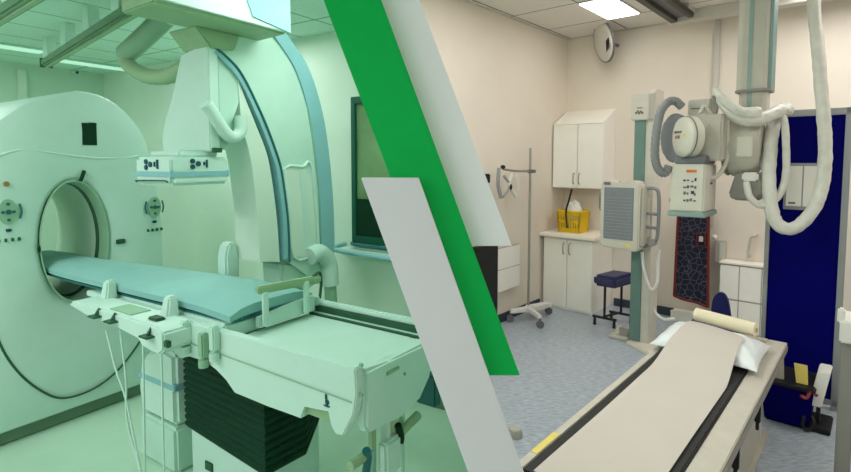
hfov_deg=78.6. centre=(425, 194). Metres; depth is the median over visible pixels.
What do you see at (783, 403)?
tub
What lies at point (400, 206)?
diagonal stripe
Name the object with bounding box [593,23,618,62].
wall clock
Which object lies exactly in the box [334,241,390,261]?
window sill
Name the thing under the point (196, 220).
wall
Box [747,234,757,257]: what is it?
faucet
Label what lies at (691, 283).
apron
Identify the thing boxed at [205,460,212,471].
socket
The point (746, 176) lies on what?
label
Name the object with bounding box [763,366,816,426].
box
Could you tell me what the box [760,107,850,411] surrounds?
door
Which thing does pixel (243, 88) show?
c-arm
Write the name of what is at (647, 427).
paper sheet
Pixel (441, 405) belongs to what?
baseboard
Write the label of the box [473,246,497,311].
cabinet
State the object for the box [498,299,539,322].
baseboard
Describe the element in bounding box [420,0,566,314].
wall
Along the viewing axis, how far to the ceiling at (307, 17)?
3.54 m
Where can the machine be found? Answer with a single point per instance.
(738, 137)
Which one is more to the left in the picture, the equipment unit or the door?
the equipment unit
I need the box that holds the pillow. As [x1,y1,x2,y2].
[650,321,771,371]
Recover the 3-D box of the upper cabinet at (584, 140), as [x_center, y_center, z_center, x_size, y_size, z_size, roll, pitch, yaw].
[1.809,-0.535,5.975,0.595,0.905,0.389,3,5,41]
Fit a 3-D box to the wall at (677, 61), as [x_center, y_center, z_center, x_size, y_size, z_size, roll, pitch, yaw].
[3.429,-0.225,4.902,4.500,3.150,0.101,3,5,41]
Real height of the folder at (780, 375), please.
0.120 m
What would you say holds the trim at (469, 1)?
attached to the wall at (507, 76)
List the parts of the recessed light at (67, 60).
light frame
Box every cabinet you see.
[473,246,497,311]
[498,243,519,292]
[543,236,612,314]
[553,108,615,188]
[719,259,763,336]
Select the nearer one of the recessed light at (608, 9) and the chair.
the chair
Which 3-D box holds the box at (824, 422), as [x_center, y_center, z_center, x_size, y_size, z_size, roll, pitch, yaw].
[2.486,1.276,3.299,0.160,0.370,0.260,3,5,41]
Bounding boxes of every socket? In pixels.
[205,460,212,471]
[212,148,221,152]
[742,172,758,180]
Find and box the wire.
[800,392,817,399]
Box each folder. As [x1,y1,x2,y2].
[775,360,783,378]
[794,363,807,384]
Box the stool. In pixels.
[592,270,630,328]
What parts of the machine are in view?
collimator plate, drum panel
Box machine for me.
[650,0,832,234]
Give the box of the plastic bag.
[566,200,581,227]
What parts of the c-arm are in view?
box handle, edge panel, elbow post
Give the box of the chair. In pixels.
[691,292,738,332]
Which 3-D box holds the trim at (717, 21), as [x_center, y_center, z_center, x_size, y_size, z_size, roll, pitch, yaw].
[2.909,-0.738,5.238,0.050,2.130,0.028,3,5,41]
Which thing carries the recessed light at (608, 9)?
in the ceiling at (565, 18)
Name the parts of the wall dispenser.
door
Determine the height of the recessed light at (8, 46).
0.022 m
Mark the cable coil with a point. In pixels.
(803, 418)
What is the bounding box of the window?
[351,96,389,245]
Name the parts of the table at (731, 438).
rail, lock lever, rail, table frame, edge rail, lock lever, plate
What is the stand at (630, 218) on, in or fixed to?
on the floor at (563, 365)
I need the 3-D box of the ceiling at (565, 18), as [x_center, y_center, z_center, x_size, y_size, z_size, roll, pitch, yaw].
[1.124,-1.634,2.167,4.500,0.070,6.900,3,5,41]
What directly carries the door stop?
on the floor at (563, 365)
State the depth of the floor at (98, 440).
2.82 m
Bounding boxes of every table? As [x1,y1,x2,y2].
[41,250,439,471]
[520,332,787,471]
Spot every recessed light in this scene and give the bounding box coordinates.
[0,42,42,53]
[59,58,123,70]
[577,0,640,19]
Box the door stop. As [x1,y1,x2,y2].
[509,425,522,439]
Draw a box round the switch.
[148,315,165,321]
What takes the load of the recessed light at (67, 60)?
in the ceiling at (307, 17)
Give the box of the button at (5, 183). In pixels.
[3,181,9,186]
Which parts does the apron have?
trim, trim, trim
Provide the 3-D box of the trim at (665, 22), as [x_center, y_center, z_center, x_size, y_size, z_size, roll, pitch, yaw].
[3.391,-1.766,4.755,4.500,0.015,0.016,3,5,41]
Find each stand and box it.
[496,148,551,328]
[599,89,675,354]
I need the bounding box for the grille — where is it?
[603,187,633,240]
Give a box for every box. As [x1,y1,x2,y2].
[670,308,693,321]
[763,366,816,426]
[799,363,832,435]
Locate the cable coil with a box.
[800,416,815,431]
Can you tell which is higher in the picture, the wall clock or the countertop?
the wall clock
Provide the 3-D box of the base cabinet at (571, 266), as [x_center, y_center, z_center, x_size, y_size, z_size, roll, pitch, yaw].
[1.743,0.870,5.980,0.578,0.820,0.608,3,5,41]
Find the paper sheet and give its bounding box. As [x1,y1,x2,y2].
[533,321,743,471]
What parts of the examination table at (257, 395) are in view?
control lever, control lever, control lever, rail, mattress, table frame, bar post, panel, bar post, clamp handle, guard rail, guard rail, clamp knob, panel, clamp knob, clamp handle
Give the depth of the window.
3.47 m
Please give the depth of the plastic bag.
5.89 m
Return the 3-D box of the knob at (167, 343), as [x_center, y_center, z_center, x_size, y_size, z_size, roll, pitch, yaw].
[-1.004,0.579,2.024,0.028,0.028,0.020,3,5,33]
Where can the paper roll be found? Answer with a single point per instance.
(746, 327)
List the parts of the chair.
seat, backrest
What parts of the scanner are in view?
socket plate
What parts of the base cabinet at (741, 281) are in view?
drawer, drawer, drawer, drawer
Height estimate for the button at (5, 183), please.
0.028 m
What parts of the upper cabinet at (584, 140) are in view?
door, door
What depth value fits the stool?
5.25 m
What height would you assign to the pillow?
0.117 m
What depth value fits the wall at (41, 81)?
4.96 m
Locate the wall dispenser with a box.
[712,234,726,262]
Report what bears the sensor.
attached to the wall at (41, 81)
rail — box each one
[0,0,44,25]
[39,0,137,67]
[636,0,695,22]
[667,0,833,25]
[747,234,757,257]
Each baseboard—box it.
[416,396,444,409]
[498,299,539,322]
[614,298,673,315]
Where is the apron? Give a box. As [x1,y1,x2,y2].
[673,216,709,307]
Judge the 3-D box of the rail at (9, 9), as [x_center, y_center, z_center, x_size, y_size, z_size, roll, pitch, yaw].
[-1.960,-0.949,2.463,1.456,0.198,0.077,3,5,38]
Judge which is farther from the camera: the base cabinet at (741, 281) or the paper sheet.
the base cabinet at (741, 281)
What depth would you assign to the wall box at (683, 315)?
5.41 m
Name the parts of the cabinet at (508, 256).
door, door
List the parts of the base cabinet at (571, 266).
door, door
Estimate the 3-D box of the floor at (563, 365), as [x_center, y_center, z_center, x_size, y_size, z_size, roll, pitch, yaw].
[0.960,1.566,2.194,4.500,0.060,7.400,3,5,41]
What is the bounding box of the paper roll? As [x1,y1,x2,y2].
[693,308,758,336]
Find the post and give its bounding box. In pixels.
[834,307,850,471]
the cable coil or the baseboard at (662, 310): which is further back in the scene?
the baseboard at (662, 310)
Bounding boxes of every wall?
[0,61,103,250]
[103,31,430,370]
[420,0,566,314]
[564,0,850,310]
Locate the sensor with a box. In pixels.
[71,70,80,74]
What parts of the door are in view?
frame post, rail, rail, frame post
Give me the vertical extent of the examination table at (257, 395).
1.029 m
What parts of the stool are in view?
leg, seat, leg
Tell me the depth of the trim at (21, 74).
4.74 m
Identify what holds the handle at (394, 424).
on the examination table at (257, 395)
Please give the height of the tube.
0.442 m
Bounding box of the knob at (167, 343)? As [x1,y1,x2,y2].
[164,339,170,347]
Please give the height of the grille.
0.460 m
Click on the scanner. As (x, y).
(79, 150)
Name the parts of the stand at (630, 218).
grab handle, foot plate, plate, grab handle, brake knob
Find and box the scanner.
[0,91,163,445]
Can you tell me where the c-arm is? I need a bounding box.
[116,0,338,301]
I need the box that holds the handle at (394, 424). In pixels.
[390,418,398,433]
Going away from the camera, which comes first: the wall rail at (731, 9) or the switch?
the switch
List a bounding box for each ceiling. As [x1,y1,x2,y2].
[0,0,334,73]
[470,0,739,38]
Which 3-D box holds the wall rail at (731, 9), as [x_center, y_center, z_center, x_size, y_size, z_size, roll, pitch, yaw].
[3.596,-1.686,4.204,3.060,0.100,0.140,3,5,41]
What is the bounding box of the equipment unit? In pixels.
[138,350,192,471]
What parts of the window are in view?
panel, pane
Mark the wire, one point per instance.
(808, 394)
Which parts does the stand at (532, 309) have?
arm, leg, leg, leg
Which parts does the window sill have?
plate, rail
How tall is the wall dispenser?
0.285 m
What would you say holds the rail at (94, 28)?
attached to the ceiling at (307, 17)
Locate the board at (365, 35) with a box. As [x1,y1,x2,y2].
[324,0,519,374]
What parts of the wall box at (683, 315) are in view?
box lid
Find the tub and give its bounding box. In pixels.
[763,384,813,426]
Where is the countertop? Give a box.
[539,229,599,240]
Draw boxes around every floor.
[0,394,467,471]
[489,305,850,471]
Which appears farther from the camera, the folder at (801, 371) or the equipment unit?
the folder at (801, 371)
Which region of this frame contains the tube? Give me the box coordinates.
[565,189,572,227]
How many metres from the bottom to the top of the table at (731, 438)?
0.555 m
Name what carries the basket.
on the countertop
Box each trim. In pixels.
[17,69,27,99]
[464,0,566,39]
[567,22,667,39]
[710,18,720,226]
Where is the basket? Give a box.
[556,209,589,233]

